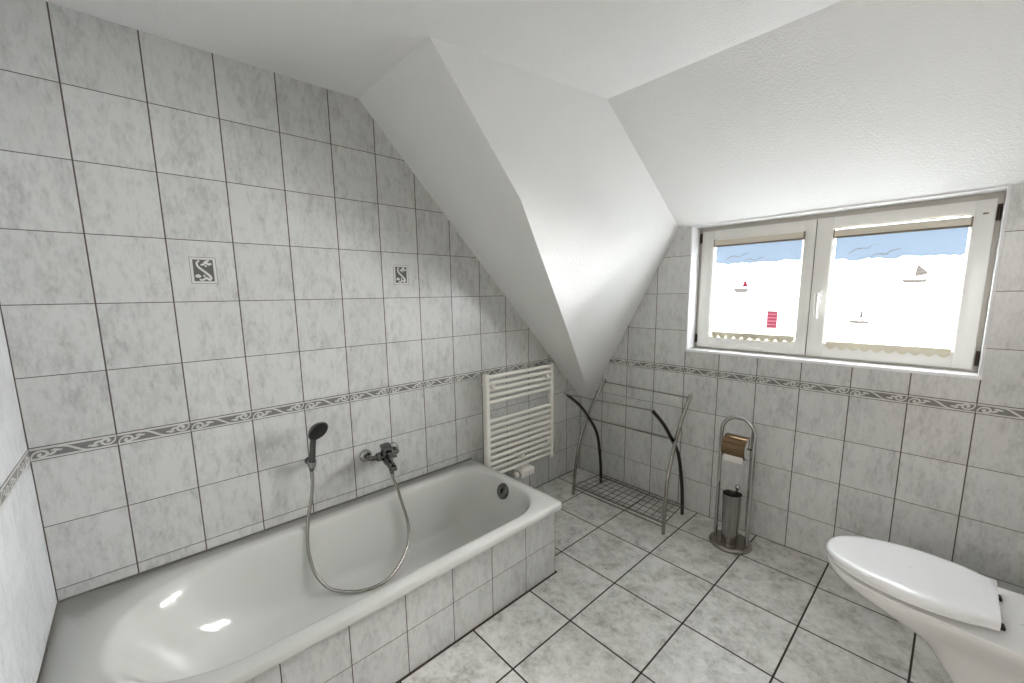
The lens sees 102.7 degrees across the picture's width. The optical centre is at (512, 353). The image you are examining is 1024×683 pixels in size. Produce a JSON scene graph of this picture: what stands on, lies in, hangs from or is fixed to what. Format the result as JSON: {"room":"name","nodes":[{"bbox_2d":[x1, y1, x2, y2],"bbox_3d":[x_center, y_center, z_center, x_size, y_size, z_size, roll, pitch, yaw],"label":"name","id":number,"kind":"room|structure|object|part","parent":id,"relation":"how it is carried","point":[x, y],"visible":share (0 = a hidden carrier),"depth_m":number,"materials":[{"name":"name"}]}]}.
{"room":"bathroom","nodes":[
{"label":"bathroom","id":0,"kind":"room"},
{"bbox_2d":[0,312,56,682],"bbox_3d":[-0.771,0.187,0.349,0.120,2.300,2.580,-8,11,-42],"label":"wall","id":1,"kind":"structure","parent":0,"point":[28,600],"depth_m":1.11,"materials":[{"name":"tile"}]},
{"bbox_2d":[0,449,30,508],"bbox_3d":[-1.004,0.394,0.730,0.004,0.042,1.506,-8,11,-42],"label":"trim","id":2,"kind":"structure","parent":1,"relation":"attached to","point":[15,475],"depth_m":1.11,"materials":[{"name":"grey tile"}]},
{"bbox_2d":[0,0,579,603],"bbox_3d":[-0.546,-0.091,2.206,2.753,2.300,0.120,-8,11,-42],"label":"wall","id":3,"kind":"structure","parent":0,"point":[128,155],"depth_m":1.55,"materials":[{"name":"tile"}]},
{"bbox_2d":[188,257,217,283],"bbox_3d":[-1.155,-0.310,1.527,0.080,0.097,0.004,-8,11,-42],"label":"decorative tile","id":4,"kind":"object","parent":3,"relation":"attached to","point":[203,270],"depth_m":1.53,"materials":[{"name":"tile"}]},
{"bbox_2d":[37,458,471,682],"bbox_3d":[-0.634,0.767,1.660,1.708,0.008,0.727,-8,11,-42],"label":"trim","id":5,"kind":"structure","parent":3,"relation":"attached to","point":[108,584],"depth_m":1.56,"materials":[{"name":"plastic"}]},
{"bbox_2d":[28,359,553,461],"bbox_3d":[-0.611,0.186,2.099,2.452,0.042,0.004,-8,11,-42],"label":"trim","id":6,"kind":"structure","parent":3,"relation":"attached to","point":[57,450],"depth_m":1.65,"materials":[{"name":"grey tile"}]},
{"bbox_2d":[304,457,316,467],"bbox_3d":[-0.900,0.484,1.821,0.037,0.038,0.076,-8,11,-42],"label":"bracket","id":7,"kind":"object","parent":3,"relation":"attached to","point":[310,464],"visible":0.75,"depth_m":1.80,"materials":[{"name":"silver metal"}]},
{"bbox_2d":[308,422,327,471],"bbox_3d":[-0.851,0.406,1.784,0.089,0.236,0.101,-8,11,-42],"label":"shower","id":8,"kind":"object","parent":7,"relation":"attached to","point":[319,429],"visible":0.94,"depth_m":1.76,"materials":[{"name":"silver metal"}]},
{"bbox_3d":[-0.874,0.434,1.789,0.069,0.178,0.028,5,10,34],"label":"handle","id":9,"kind":"part","parent":8,"relation":"part of","materials":[{"name":"silver metal"}]},
{"bbox_2d":[359,442,398,473],"bbox_3d":[-0.621,0.515,2.016,0.206,0.148,0.175,-8,11,-42],"label":"mixer","id":10,"kind":"object","parent":3,"relation":"attached to","point":[389,451],"visible":1,"depth_m":2.00,"materials":[{"name":"silver metal"}]},
{"bbox_3d":[-0.601,0.469,1.986,0.050,0.048,0.114,-8,11,-42],"label":"lever","id":11,"kind":"part","parent":10,"relation":"part of","materials":[{"name":"silver metal"}]},
{"bbox_3d":[-0.604,0.535,2.002,0.044,0.070,0.102,-8,11,-42],"label":"spout","id":12,"kind":"part","parent":10,"relation":"part of","materials":[{"name":"silver metal"}]},
{"bbox_2d":[393,265,408,284],"bbox_3d":[-0.564,-0.397,2.063,0.080,0.097,0.004,-8,11,-42],"label":"decorative tile","id":13,"kind":"object","parent":3,"relation":"attached to","point":[400,272],"depth_m":2.06,"materials":[{"name":"tile"}]},
{"bbox_2d":[482,362,553,478],"bbox_3d":[0.042,0.445,2.660,0.607,0.721,0.118,-8,11,-42],"label":"towel radiator","id":14,"kind":"object","parent":3,"relation":"attached to","point":[523,469],"visible":0.98,"depth_m":2.62,"materials":[{"name":"white metal"}]},
{"bbox_3d":[-0.156,0.452,2.450,0.033,0.668,0.038,-8,11,-42],"label":"post","id":15,"kind":"part","parent":14,"relation":"part of","materials":[{"name":"white metal"}]},
{"bbox_3d":[0.022,0.788,2.653,0.040,0.038,0.038,-8,11,-42],"label":"thermostat knob","id":16,"kind":"part","parent":14,"relation":"part of","materials":[{"name":"white plastic"}]},
{"bbox_3d":[0.260,0.391,2.828,0.033,0.668,0.038,-8,11,-42],"label":"post","id":17,"kind":"part","parent":14,"relation":"part of","materials":[{"name":"white metal"}]},
{"bbox_2d":[246,513,554,682],"bbox_3d":[-0.649,0.973,1.700,1.693,0.344,0.690,-8,11,-42],"label":"wall","id":18,"kind":"structure","parent":0,"point":[387,644],"depth_m":1.53,"materials":[{"name":"tile"}]},
{"bbox_2d":[40,459,561,682],"bbox_3d":[-0.629,0.908,1.681,1.709,0.283,0.728,-8,11,-42],"label":"bathtub","id":19,"kind":"object","parent":18,"relation":"in","point":[233,612],"visible":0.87,"depth_m":1.60,"materials":[{"name":"white ceramic"}]},
{"bbox_2d":[306,471,409,593],"bbox_3d":[-0.677,0.769,1.851,0.466,0.503,0.243,-6,10,-31],"label":"shower hose","id":20,"kind":"object","parent":19,"relation":"in","point":[313,569],"visible":1,"depth_m":1.79,"materials":[{"name":"metal"}]},
{"bbox_3d":[-0.055,0.732,2.176,0.040,0.080,0.084,-8,11,-42],"label":"overflow knob","id":21,"kind":"part","parent":19,"relation":"part of","materials":[{"name":"silver metal"}]},
{"bbox_2d":[43,0,842,98],"bbox_3d":[0.301,-1.111,1.166,3.073,0.100,2.580,-8,11,-42],"label":"ceiling","id":22,"kind":"structure","parent":0,"point":[606,49],"depth_m":1.37,"materials":[{"name":"white paint"}]},
{"bbox_2d":[358,36,589,397],"bbox_3d":[0.115,-0.380,2.281,1.617,1.667,0.606,-8,11,-42],"label":"ceiling","id":23,"kind":"structure","parent":0,"point":[418,105],"depth_m":1.91,"materials":[{"name":"white paint"}]},
{"bbox_2d":[430,36,678,397],"bbox_3d":[0.194,-0.369,2.196,1.617,1.665,0.632,-8,11,-42],"label":"sloped ceiling","id":24,"kind":"structure","parent":0,"point":[602,229],"depth_m":2.01,"materials":[{"name":"white paint"}]},
{"bbox_2d":[396,467,951,682],"bbox_3d":[0.302,1.228,1.486,2.993,0.120,2.580,-8,11,-42],"label":"floor","id":25,"kind":"structure","parent":0,"point":[624,600],"depth_m":1.74,"materials":[{"name":"tile"}]},
{"bbox_2d":[564,379,691,534],"bbox_3d":[0.719,0.612,2.603,0.481,0.763,0.675,-8,11,-42],"label":"towel rack","id":26,"kind":"object","parent":25,"relation":"on","point":[674,441],"visible":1,"depth_m":2.55,"materials":[{"name":"metal"}]},
{"bbox_3d":[0.493,0.593,2.808,0.415,0.744,0.021,-8,11,-42],"label":"leg","id":27,"kind":"part","parent":26,"relation":"part of","materials":[{"name":"metal"}]},
{"bbox_3d":[0.537,0.577,2.876,0.366,0.756,0.021,-8,11,-42],"label":"leg","id":28,"kind":"part","parent":26,"relation":"part of","materials":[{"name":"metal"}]},
{"bbox_3d":[0.542,0.282,2.409,0.008,0.021,0.587,-9,12,-43],"label":"rail","id":29,"kind":"part","parent":26,"relation":"part of","materials":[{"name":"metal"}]},
{"bbox_2d":[575,474,681,526],"bbox_3d":[0.744,0.935,2.669,0.290,0.029,0.660,-8,11,-42],"label":"wire shelf","id":30,"kind":"object","parent":26,"relation":"attached to","point":[663,522],"depth_m":2.64,"materials":[{"name":"metal"}]},
{"bbox_3d":[0.717,0.469,2.607,0.008,0.025,0.615,-8,11,-41],"label":"rail","id":31,"kind":"part","parent":26,"relation":"part of","materials":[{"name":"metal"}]},
{"bbox_3d":[0.864,0.235,2.701,0.008,0.010,0.631,-8,11,-39],"label":"rail","id":32,"kind":"part","parent":26,"relation":"part of","materials":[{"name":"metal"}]},
{"bbox_3d":[0.898,0.646,2.376,0.405,0.756,0.029,-8,11,-39],"label":"leg","id":33,"kind":"part","parent":26,"relation":"part of","materials":[{"name":"metal"}]},
{"bbox_3d":[0.960,0.641,2.402,0.028,0.758,0.333,7,12,43],"label":"leg","id":34,"kind":"part","parent":26,"relation":"part of","materials":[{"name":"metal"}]},
{"bbox_2d":[709,415,756,554],"bbox_3d":[1.190,0.684,2.197,0.212,0.726,0.212,-8,11,-42],"label":"toilet paper stand","id":35,"kind":"object","parent":25,"relation":"on","point":[729,443],"visible":0.87,"depth_m":2.16,"materials":[{"name":"silver metal"}]},
{"bbox_2d":[721,484,742,543],"bbox_3d":[1.182,0.860,2.217,0.095,0.323,0.095,-8,11,-42],"label":"toilet brush","id":36,"kind":"object","parent":35,"relation":"on","point":[732,499],"visible":1,"depth_m":2.19,"materials":[{"name":"metal"}]},
{"bbox_2d":[723,441,749,464],"bbox_3d":[1.188,0.507,2.171,0.098,0.114,0.096,-8,11,-42],"label":"toilet paper roll","id":37,"kind":"object","parent":35,"relation":"on","point":[726,457],"visible":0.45,"depth_m":2.14,"materials":[{"name":"white paper"}]},
{"bbox_2d":[826,536,1023,682],"bbox_3d":[1.442,0.957,1.365,0.374,0.421,0.671,-8,11,-42],"label":"toilet","id":38,"kind":"object","parent":25,"relation":"on","point":[974,627],"visible":1,"depth_m":1.30,"materials":[{"name":"white ceramic"}]},
{"bbox_3d":[1.363,0.750,1.429,0.345,0.027,0.431,-8,11,-42],"label":"lid","id":39,"kind":"part","parent":38,"relation":"part of","materials":[{"name":"white plastic"}]},
{"bbox_3d":[1.366,0.770,1.429,0.335,0.010,0.424,-8,11,-42],"label":"seat","id":40,"kind":"part","parent":38,"relation":"part of","materials":[{"name":"white plastic"}]},
{"bbox_2d":[579,183,1023,594],"bbox_3d":[1.373,-0.129,2.295,0.200,2.300,2.580,-8,11,-42],"label":"wall","id":41,"kind":"structure","parent":0,"point":[946,484],"depth_m":2.03,"materials":[{"name":"tile"}]},
{"bbox_2d":[609,358,1023,419],"bbox_3d":[1.391,0.150,2.169,0.004,0.042,2.073,-8,11,-42],"label":"trim","id":42,"kind":"structure","parent":41,"relation":"attached to","point":[1008,412],"depth_m":1.95,"materials":[{"name":"grey tile"}]},
{"bbox_2d":[685,184,1011,379],"bbox_3d":[1.521,-0.335,2.073,0.175,0.748,1.202,-8,11,-42],"label":"window frame","id":43,"kind":"structure","parent":41,"relation":"attached to","point":[695,229],"depth_m":1.92,"materials":[{"name":"white plastic"}]},
{"bbox_2d":[695,192,1005,371],"bbox_3d":[1.538,-0.338,2.088,0.125,0.722,1.182,-8,11,-42],"label":"window","id":44,"kind":"structure","parent":41,"relation":"in","point":[818,248],"depth_m":1.99,"materials":[{"name":"plastic"}]},
{"bbox_3d":[1.347,-0.362,2.308,0.046,0.686,0.560,-8,11,-42],"label":"sash","id":45,"kind":"part","parent":44,"relation":"part of","materials":[{"name":"white plastic"}]},
{"bbox_2d":[711,231,805,342],"bbox_3d":[1.338,-0.359,2.280,0.020,0.574,0.445,-8,11,-42],"label":"roller blind","id":46,"kind":"object","parent":44,"relation":"attached to","point":[756,281],"visible":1,"depth_m":2.27,"materials":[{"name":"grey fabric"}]},
{"bbox_3d":[1.334,-0.623,2.241,0.020,0.040,0.445,-8,11,-42],"label":"rail","id":47,"kind":"part","parent":46,"relation":"part of","materials":[{"name":"beige plastic"}]},
{"bbox_3d":[1.527,-0.249,2.058,0.050,0.140,0.027,-8,11,-42],"label":"handle","id":48,"kind":"part","parent":44,"relation":"part of","materials":[{"name":"white plastic"}]},
{"bbox_2d":[825,216,973,357],"bbox_3d":[1.721,-0.291,1.869,0.020,0.584,0.454,-8,11,-42],"label":"roller blind","id":49,"kind":"object","parent":44,"relation":"attached to","point":[896,287],"visible":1,"depth_m":1.85,"materials":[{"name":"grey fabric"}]},
{"bbox_3d":[1.718,-0.560,1.829,0.020,0.040,0.454,-8,11,-42],"label":"rail","id":50,"kind":"part","parent":49,"relation":"part of","materials":[{"name":"beige plastic"}]},
{"bbox_3d":[1.736,-0.305,1.889,0.046,0.686,0.582,-8,11,-42],"label":"sash","id":51,"kind":"part","parent":44,"relation":"part of","materials":[{"name":"white plastic"}]},
{"bbox_2d":[607,0,1023,227],"bbox_3d":[1.257,-0.882,1.580,0.762,0.498,1.605,-8,11,-42],"label":"ceiling","id":52,"kind":"structure","parent":0,"point":[845,102],"depth_m":1.54,"materials":[{"name":"white paint"}]}
]}

